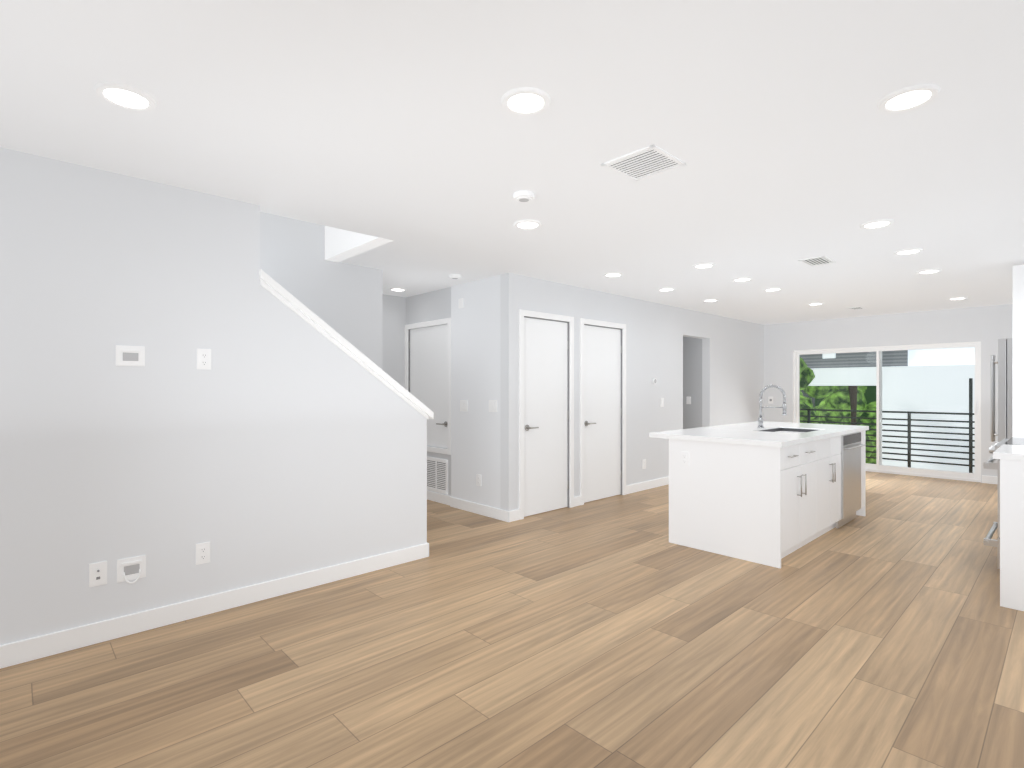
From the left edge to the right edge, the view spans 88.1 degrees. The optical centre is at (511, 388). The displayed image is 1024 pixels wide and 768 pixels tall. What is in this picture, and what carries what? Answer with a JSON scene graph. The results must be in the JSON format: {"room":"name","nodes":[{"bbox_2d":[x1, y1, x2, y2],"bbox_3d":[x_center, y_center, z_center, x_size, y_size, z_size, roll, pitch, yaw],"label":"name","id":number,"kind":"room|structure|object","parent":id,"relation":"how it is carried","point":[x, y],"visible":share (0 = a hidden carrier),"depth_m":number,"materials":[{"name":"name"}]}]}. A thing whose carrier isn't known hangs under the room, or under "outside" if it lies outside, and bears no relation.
{"room":"kitchen","nodes":[
{"label":"kitchen","id":0,"kind":"room"},
{"bbox_2d":[0,147,426,644],"bbox_3d":[-2.452,0.090,2.471,4.820,2.420,0.120,0,0,-43],"label":"wall","id":1,"kind":"structure","parent":0,"point":[279,439],"depth_m":2.90,"materials":[{"name":"paint"}]},
{"bbox_2d":[89,561,106,586],"bbox_3d":[-2.111,0.950,2.699,0.072,0.116,0.016,0,0,-43],"label":"outlet","id":2,"kind":"object","parent":1,"relation":"attached to","point":[97,573],"visible":1,"depth_m":2.70,"materials":[{"name":"grey plastic"}]},
{"bbox_2d":[116,345,144,365],"bbox_3d":[-2.014,-0.170,2.793,0.125,0.105,0.012,0,0,-43],"label":"thermostat","id":3,"kind":"object","parent":1,"relation":"attached to","point":[130,355],"visible":1,"depth_m":2.79,"materials":[{"name":"grey plastic"}]},
{"bbox_2d":[117,555,145,582],"bbox_3d":[-2.010,0.955,2.797,0.125,0.116,0.012,0,0,-43],"label":"outlet","id":4,"kind":"object","parent":1,"relation":"attached to","point":[130,567],"visible":1,"depth_m":2.79,"materials":[{"name":"grey plastic"}]},
{"bbox_2d":[123,569,140,583],"bbox_3d":[-2.003,0.997,2.789,0.078,0.065,0.018,0,0,-43],"label":"loop","id":5,"kind":"object","parent":4,"relation":"attached to","point":[126,580],"visible":0.98,"depth_m":2.78,"materials":[{"name":"white plastic"}]},
{"bbox_2d":[196,542,209,564],"bbox_3d":[-1.768,0.945,3.027,0.072,0.116,0.009,0,0,-43],"label":"electrical outlet","id":6,"kind":"object","parent":1,"relation":"attached to","point":[202,553],"visible":1,"depth_m":3.02,"materials":[{"name":"grey plastic"}]},
{"bbox_2d":[197,349,210,368],"bbox_3d":[-1.764,-0.166,3.031,0.072,0.116,0.009,0,0,-43],"label":"electrical outlet","id":7,"kind":"object","parent":1,"relation":"attached to","point":[203,358],"visible":1,"depth_m":3.03,"materials":[{"name":"grey plastic"}]},
{"bbox_2d":[0,543,428,668],"bbox_3d":[-2.401,1.248,2.427,4.834,0.105,0.014,0,0,-43],"label":"baseboard","id":8,"kind":"structure","parent":1,"relation":"attached to","point":[27,650],"depth_m":2.97,"materials":[{"name":"white wood"}]},
{"bbox_2d":[259,269,433,419],"bbox_3d":[-1.128,-0.241,3.719,1.270,0.969,0.180,0,0,-43],"label":"trim","id":9,"kind":"structure","parent":1,"relation":"attached to","point":[293,303],"depth_m":3.57,"materials":[{"name":"white wood"}]},
{"bbox_2d":[260,212,382,369],"bbox_3d":[-3.099,-0.650,3.318,5.040,3.900,0.120,0,0,-43],"label":"wall","id":10,"kind":"structure","parent":0,"point":[344,300],"depth_m":4.61,"materials":[{"name":"paint"}]},
{"bbox_2d":[325,226,392,261],"bbox_3d":[-1.267,-1.859,4.317,0.122,1.481,0.938,0,0,-43],"label":"wall","id":11,"kind":"structure","parent":0,"point":[341,245],"depth_m":4.33,"materials":[{"name":"white paint"}]},
{"bbox_2d":[383,294,405,387],"bbox_3d":[-1.252,-0.650,6.666,12.320,3.900,0.120,0,0,-43],"label":"wall","id":12,"kind":"structure","parent":0,"point":[394,315],"depth_m":6.42,"materials":[{"name":"paint"}]},
{"bbox_2d":[406,275,499,508],"bbox_3d":[-0.677,0.090,5.909,0.120,2.420,1.770,0,0,-43],"label":"wall","id":13,"kind":"structure","parent":0,"point":[475,374],"depth_m":5.54,"materials":[{"name":"paint"}]},
{"bbox_2d":[405,318,450,454],"bbox_3d":[-0.958,-0.020,6.215,0.111,1.514,0.940,0,0,-43],"label":"door frame","id":14,"kind":"structure","parent":13,"relation":"attached to","point":[407,362],"depth_m":6.00,"materials":[{"name":"white wood"}]},
{"bbox_2d":[409,324,447,447],"bbox_3d":[-0.986,-0.020,6.194,0.095,1.390,0.815,0,0,-43],"label":"door","id":15,"kind":"structure","parent":13,"relation":"in","point":[428,380],"depth_m":6.15,"materials":[{"name":"white wood"}]},
{"bbox_2d":[427,456,447,494],"bbox_3d":[-0.868,0.993,6.052,0.012,0.385,0.440,0,0,-43],"label":"air vent","id":16,"kind":"object","parent":13,"relation":"in","point":[437,474],"visible":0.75,"depth_m":6.03,"materials":[{"name":"grey plastic"}]},
{"bbox_2d":[459,298,462,307],"bbox_3d":[-0.548,-0.910,5.681,0.006,0.100,0.075,0,0,-43],"label":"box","id":17,"kind":"object","parent":13,"relation":"attached to","point":[460,303],"visible":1,"depth_m":5.67,"materials":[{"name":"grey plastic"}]},
{"bbox_2d":[460,400,467,411],"bbox_3d":[-0.515,0.190,5.643,0.010,0.116,0.118,0,0,-43],"label":"light switch","id":18,"kind":"object","parent":13,"relation":"attached to","point":[463,405],"visible":1,"depth_m":5.64,"materials":[{"name":"grey plastic"}]},
{"bbox_2d":[427,490,515,521],"bbox_3d":[-0.669,1.248,5.825,0.044,0.105,1.904,0,0,-43],"label":"baseboard","id":19,"kind":"structure","parent":13,"relation":"attached to","point":[507,516],"depth_m":5.51,"materials":[{"name":"white wood"}]},
{"bbox_2d":[476,474,480,485],"bbox_3d":[-0.343,0.950,5.461,0.009,0.116,0.072,0,0,-43],"label":"outlet","id":20,"kind":"object","parent":13,"relation":"attached to","point":[478,479],"visible":1,"depth_m":5.46,"materials":[{"name":"grey plastic"}]},
{"bbox_2d":[489,400,496,411],"bbox_3d":[-0.193,0.180,5.301,0.010,0.116,0.118,0,0,-43],"label":"light switch","id":21,"kind":"object","parent":13,"relation":"attached to","point":[492,405],"visible":1,"depth_m":5.30,"materials":[{"name":"grey plastic"}]},
{"bbox_2d":[0,471,1023,767],"bbox_3d":[0.803,1.360,4.412,12.420,0.120,6.220,0,0,-43],"label":"floor","id":22,"kind":"structure","parent":0,"point":[622,631],"depth_m":2.51,"materials":[{"name":"brown wood"}]},
{"bbox_2d":[669,429,868,567],"bbox_3d":[2.473,0.862,4.893,2.289,0.875,0.950,0,0,-43],"label":"kitchen island","id":23,"kind":"object","parent":22,"relation":"on","point":[767,493],"depth_m":4.17,"materials":[{"name":"white wood"}]},
{"bbox_2d":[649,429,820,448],"bbox_3d":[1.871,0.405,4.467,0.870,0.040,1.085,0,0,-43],"label":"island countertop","id":24,"kind":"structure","parent":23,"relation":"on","point":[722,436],"depth_m":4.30,"materials":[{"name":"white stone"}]},
{"bbox_2d":[701,425,848,436],"bbox_3d":[2.442,0.405,5.005,0.700,0.040,1.085,0,0,-43],"label":"island countertop","id":25,"kind":"structure","parent":23,"relation":"on","point":[824,432],"depth_m":5.04,"materials":[{"name":"white stone"}]},
{"bbox_2d":[757,385,786,428],"bbox_3d":[2.476,0.177,5.064,0.224,0.416,0.226,0,0,-43],"label":"faucet","id":26,"kind":"object","parent":25,"relation":"on","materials":[{"name":"silver metal"}]},
{"bbox_2d":[765,429,808,432],"bbox_3d":[2.557,0.526,4.883,0.724,0.262,0.424,0,0,-43],"label":"sink","id":27,"kind":"object","parent":25,"relation":"in","point":[766,430],"depth_m":5.12,"materials":[{"name":"silver metal"}]},
{"bbox_2d":[737,421,868,432],"bbox_3d":[2.977,0.405,5.509,0.770,0.040,1.085,0,0,-43],"label":"island countertop","id":28,"kind":"structure","parent":23,"relation":"on","point":[784,425],"depth_m":5.30,"materials":[{"name":"white stone"}]},
{"bbox_2d":[835,431,865,528],"bbox_3d":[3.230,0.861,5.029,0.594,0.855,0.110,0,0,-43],"label":"dishwasher","id":29,"kind":"object","parent":23,"relation":"in","point":[851,445],"depth_m":4.98,"materials":[{"name":"silver metal"}]},
{"bbox_2d":[991,338,1012,441],"bbox_3d":[5.000,0.419,4.867,0.925,1.738,0.880,0,0,-43],"label":"refrigerator","id":30,"kind":"object","parent":22,"relation":"on","point":[1005,387],"visible":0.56,"depth_m":4.79,"materials":[{"name":"silver metal"}]},
{"bbox_2d":[983,437,1023,568],"bbox_3d":[3.850,0.790,3.689,0.758,0.980,0.784,0,0,-43],"label":"range","id":31,"kind":"object","parent":22,"relation":"on","point":[987,539],"visible":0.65,"depth_m":3.71,"materials":[{"name":"silver metal"}]},
{"bbox_2d":[997,456,1023,610],"bbox_3d":[3.256,0.862,3.036,0.344,0.875,0.646,0,0,-43],"label":"base cabinet","id":32,"kind":"object","parent":22,"relation":"on","point":[1011,457],"depth_m":3.11,"materials":[{"name":"wood"}]},
{"bbox_2d":[993,444,1023,459],"bbox_3d":[3.362,0.405,3.156,0.673,0.040,0.676,0,0,-43],"label":"countertop","id":33,"kind":"structure","parent":32,"relation":"on","point":[1006,449],"depth_m":3.21,"materials":[{"name":"white stone"}]},
{"bbox_2d":[1013,432,1023,437],"bbox_3d":[4.432,0.405,4.165,0.731,0.040,0.676,0,0,-43],"label":"countertop","id":34,"kind":"structure","parent":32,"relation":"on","point":[1019,434],"depth_m":4.30,"materials":[{"name":"white stone"}]},
{"bbox_2d":[0,0,1023,324],"bbox_3d":[0.803,-1.210,4.412,12.420,0.180,6.220,0,0,-43],"label":"ceiling","id":35,"kind":"structure","parent":0,"point":[778,132],"depth_m":2.30,"materials":[{"name":"paint"}]},
{"bbox_2d":[94,82,156,111],"bbox_3d":[-1.481,-1.114,2.032,0.196,0.012,0.196,0,0,-43],"label":"recessed light","id":36,"kind":"object","parent":35,"relation":"in","point":[125,97],"visible":0.94,"depth_m":2.02,"materials":[{"name":"white plastic"}]},
{"bbox_2d":[389,288,406,291],"bbox_3d":[-1.292,-1.114,5.988,0.196,0.012,0.196,0,0,-43],"label":"recessed light","id":37,"kind":"object","parent":35,"relation":"in","point":[398,289],"visible":1,"depth_m":5.97,"materials":[{"name":"white plastic"}]},
{"bbox_2d":[449,274,460,279],"bbox_3d":[-0.565,-1.103,5.246,0.124,0.034,0.124,0,0,-43],"label":"smoke detector","id":38,"kind":"object","parent":35,"relation":"attached to","point":[455,276],"visible":1,"depth_m":5.20,"materials":[{"name":"grey plastic"}]},
{"bbox_2d":[513,190,534,202],"bbox_3d":[0.069,-1.103,3.059,0.124,0.034,0.124,0,0,-43],"label":"smoke detector","id":39,"kind":"object","parent":35,"relation":"attached to","point":[523,196],"visible":1,"depth_m":3.02,"materials":[{"name":"grey plastic"}]},
{"bbox_2d":[501,87,550,115],"bbox_3d":[0.054,-1.114,2.066,0.196,0.012,0.196,0,0,-43],"label":"recessed light","id":40,"kind":"object","parent":35,"relation":"in","point":[526,101],"visible":0.98,"depth_m":2.05,"materials":[{"name":"white plastic"}]},
{"bbox_2d":[513,220,541,229],"bbox_3d":[0.107,-1.114,3.613,0.196,0.012,0.196,0,0,-43],"label":"recessed light","id":41,"kind":"object","parent":35,"relation":"in","point":[527,224],"visible":0.98,"depth_m":3.60,"materials":[{"name":"white plastic"}]},
{"bbox_2d":[603,272,622,276],"bbox_3d":[0.997,-1.114,5.207,0.196,0.012,0.196,0,0,-43],"label":"recessed light","id":42,"kind":"object","parent":35,"relation":"in","point":[614,274],"visible":1,"depth_m":5.18,"materials":[{"name":"white plastic"}]},
{"bbox_2d":[601,144,686,181],"bbox_3d":[0.658,-1.117,2.642,0.305,0.007,0.295,0,0,-43],"label":"ceiling vent","id":43,"kind":"object","parent":35,"relation":"in","point":[645,162],"visible":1,"depth_m":2.63,"materials":[{"name":"white metal"}]},
{"bbox_2d":[658,287,675,291],"bbox_3d":[1.748,-1.114,5.984,0.196,0.012,0.196,0,0,-43],"label":"recessed light","id":44,"kind":"object","parent":35,"relation":"in","point":[667,289],"visible":1,"depth_m":5.97,"materials":[{"name":"white plastic"}]},
{"bbox_2d":[693,263,714,268],"bbox_3d":[1.749,-1.114,4.824,0.196,0.012,0.196,0,0,-43],"label":"recessed light","id":45,"kind":"object","parent":35,"relation":"in","point":[703,265],"visible":1,"depth_m":4.80,"materials":[{"name":"white plastic"}]},
{"bbox_2d":[702,299,718,301],"bbox_3d":[2.526,-1.114,6.732,0.196,0.012,0.196,0,0,-43],"label":"recessed light","id":46,"kind":"object","parent":35,"relation":"in","point":[710,300],"visible":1,"depth_m":6.71,"materials":[{"name":"white plastic"}]},
{"bbox_2d":[732,277,752,281],"bbox_3d":[2.365,-1.114,5.433,0.196,0.012,0.196,0,0,-43],"label":"recessed light","id":47,"kind":"object","parent":35,"relation":"in","point":[742,279],"visible":1,"depth_m":5.42,"materials":[{"name":"white plastic"}]},
{"bbox_2d":[763,287,782,291],"bbox_3d":[2.951,-1.114,5.984,0.196,0.012,0.196,0,0,-43],"label":"recessed light","id":48,"kind":"object","parent":35,"relation":"in","point":[772,289],"visible":1,"depth_m":5.97,"materials":[{"name":"white plastic"}]},
{"bbox_2d":[807,302,823,305],"bbox_3d":[4.026,-1.114,7.011,0.196,0.012,0.196,0,0,-43],"label":"recessed light","id":49,"kind":"object","parent":35,"relation":"in","point":[817,303],"visible":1,"depth_m":7.00,"materials":[{"name":"white plastic"}]},
{"bbox_2d":[798,256,835,265],"bbox_3d":[2.688,-1.117,4.660,0.326,0.007,0.204,0,0,-43],"label":"ceiling vent","id":50,"kind":"object","parent":35,"relation":"in","point":[819,260],"visible":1,"depth_m":4.66,"materials":[{"name":"white metal"}]},
{"bbox_2d":[847,306,866,309],"bbox_3d":[4.830,-1.117,7.405,0.285,0.007,0.183,0,0,-43],"label":"ceiling vent","id":51,"kind":"object","parent":35,"relation":"in","point":[856,308],"visible":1,"depth_m":7.40,"materials":[{"name":"white metal"}]},
{"bbox_2d":[860,219,894,228],"bbox_3d":[2.484,-1.114,3.600,0.196,0.012,0.196,0,0,-43],"label":"recessed light","id":52,"kind":"object","parent":35,"relation":"in","point":[877,224],"visible":1,"depth_m":3.58,"materials":[{"name":"white plastic"}]},
{"bbox_2d":[894,248,922,254],"bbox_3d":[3.240,-1.114,4.326,0.196,0.012,0.196,0,0,-43],"label":"recessed light","id":53,"kind":"object","parent":35,"relation":"in","point":[909,251],"visible":1,"depth_m":4.31,"materials":[{"name":"white plastic"}]},
{"bbox_2d":[877,84,940,113],"bbox_3d":[1.530,-1.114,2.043,0.196,0.012,0.196,0,0,-43],"label":"recessed light","id":54,"kind":"object","parent":35,"relation":"in","point":[908,98],"visible":0.98,"depth_m":2.03,"materials":[{"name":"white plastic"}]},
{"bbox_2d":[916,269,941,273],"bbox_3d":[3.989,-1.114,5.060,0.196,0.012,0.196,0,0,-43],"label":"recessed light","id":55,"kind":"object","parent":35,"relation":"in","point":[929,271],"visible":1,"depth_m":5.04,"materials":[{"name":"white plastic"}]},
{"bbox_2d":[948,297,967,299],"bbox_3d":[5.547,-1.114,6.584,0.196,0.012,0.196,0,0,-43],"label":"recessed light","id":56,"kind":"object","parent":35,"relation":"in","point":[957,298],"visible":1,"depth_m":6.57,"materials":[{"name":"white plastic"}]},
{"bbox_2d":[500,273,763,510],"bbox_3d":[2.176,0.090,7.293,6.170,2.420,0.129,0,0,-43],"label":"wall","id":57,"kind":"structure","parent":0,"point":[732,368],"depth_m":6.78,"materials":[{"name":"paint"}]},
{"bbox_2d":[524,317,568,516],"bbox_3d":[0.366,0.290,5.519,0.700,2.003,0.095,0,0,-43],"label":"door","id":58,"kind":"structure","parent":57,"relation":"in","point":[546,418],"depth_m":5.52,"materials":[{"name":"white wood"}]},
{"bbox_2d":[519,309,573,519],"bbox_3d":[0.331,0.262,5.549,0.823,2.077,0.136,0,0,-43],"label":"door frame","id":59,"kind":"structure","parent":57,"relation":"attached to","point":[541,315],"depth_m":5.54,"materials":[{"name":"white paint"},{"name":"wood"}]},
{"bbox_2d":[584,325,621,502],"bbox_3d":[1.068,0.290,6.180,0.743,2.003,0.095,0,0,-43],"label":"door","id":60,"kind":"structure","parent":57,"relation":"in","point":[602,412],"depth_m":6.19,"materials":[{"name":"white wood"}]},
{"bbox_2d":[580,318,625,504],"bbox_3d":[1.032,0.262,6.211,0.866,2.077,0.136,0,0,-43],"label":"door frame","id":61,"kind":"structure","parent":57,"relation":"attached to","point":[590,322],"depth_m":6.25,"materials":[{"name":"white paint"},{"name":"wood"}]},
{"bbox_2d":[626,476,668,493],"bbox_3d":[1.896,1.248,6.944,1.396,0.105,0.014,0,0,-43],"label":"baseboard","id":62,"kind":"structure","parent":57,"relation":"attached to","point":[637,487],"depth_m":6.77,"materials":[{"name":"white wood"}]},
{"bbox_2d":[683,336,701,428],"bbox_3d":[2.329,0.090,8.742,0.100,2.420,1.770,0,0,-43],"label":"wall","id":63,"kind":"structure","parent":0,"point":[692,375],"depth_m":8.17,"materials":[{"name":"grey paint"}]},
{"bbox_2d":[686,397,690,403],"bbox_3d":[2.745,0.190,8.220,0.010,0.116,0.072,0,0,-43],"label":"light switch","id":64,"kind":"object","parent":63,"relation":"attached to","point":[688,400],"visible":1,"depth_m":8.22,"materials":[{"name":"grey plastic"}]},
{"bbox_2d":[764,304,1012,482],"bbox_3d":[5.268,0.090,8.619,0.150,2.420,6.220,0,0,-43],"label":"wall","id":65,"kind":"structure","parent":0,"point":[987,327],"depth_m":7.98,"materials":[{"name":"paint"}]},
{"bbox_2d":[768,397,772,403],"bbox_3d":[4.539,0.210,9.279,0.007,0.120,0.075,0,0,-43],"label":"light switch","id":66,"kind":"object","parent":65,"relation":"attached to","point":[770,399],"visible":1,"depth_m":9.28,"materials":[{"name":"grey plastic"}]},
{"bbox_2d":[793,342,969,422],"bbox_3d":[5.627,0.330,8.154,0.036,1.940,2.410,0,0,-43],"label":"trim","id":67,"kind":"structure","parent":65,"relation":"attached to","point":[841,348],"depth_m":8.95,"materials":[{"name":"white wood"}]},
{"bbox_2d":[794,342,980,481],"bbox_3d":[5.668,0.331,8.193,0.102,1.938,2.406,0,0,-43],"label":"sliding glass door","id":68,"kind":"structure","parent":65,"relation":"attached to","point":[878,466],"depth_m":7.94,"materials":[{"name":"clear glass"}]},
{"bbox_2d":[982,475,997,483],"bbox_3d":[6.600,1.248,7.086,0.014,0.105,0.460,0,0,-43],"label":"baseboard","id":69,"kind":"structure","parent":65,"relation":"attached to","point":[985,479],"depth_m":7.19,"materials":[{"name":"white wood"}]},
{"bbox_2d":[1017,264,1023,339],"bbox_3d":[5.084,-0.792,4.779,0.955,0.584,0.676,0,0,-43],"label":"upper cabinet","id":70,"kind":"object","parent":0,"relation":"attached to","point":[1020,268],"depth_m":4.66,"materials":[{"name":"wood"}]},
{"label":"outside","id":71,"kind":"structure","parent":0,"visible":0},
{"bbox_2d":[800,347,974,472],"bbox_3d":[10.743,0.300,9.797,5.926,10.000,11.524,0,0,-43],"label":"building","id":72,"kind":"structure","parent":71,"point":[890,370],"depth_m":11.83,"materials":[{"name":"paint"}]},
{"bbox_3d":[6.016,1.440,8.555,0.830,0.220,3.300,0,0,-43],"label":"deck","id":73,"kind":"object","parent":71,"visible":0},
{"bbox_2d":[800,378,974,472],"bbox_3d":[6.008,0.590,8.548,0.770,1.480,3.240,0,0,-43],"label":"railing","id":74,"kind":"object","parent":73,"relation":"on","point":[970,440],"depth_m":8.51,"materials":[{"name":"metal"}]}
]}

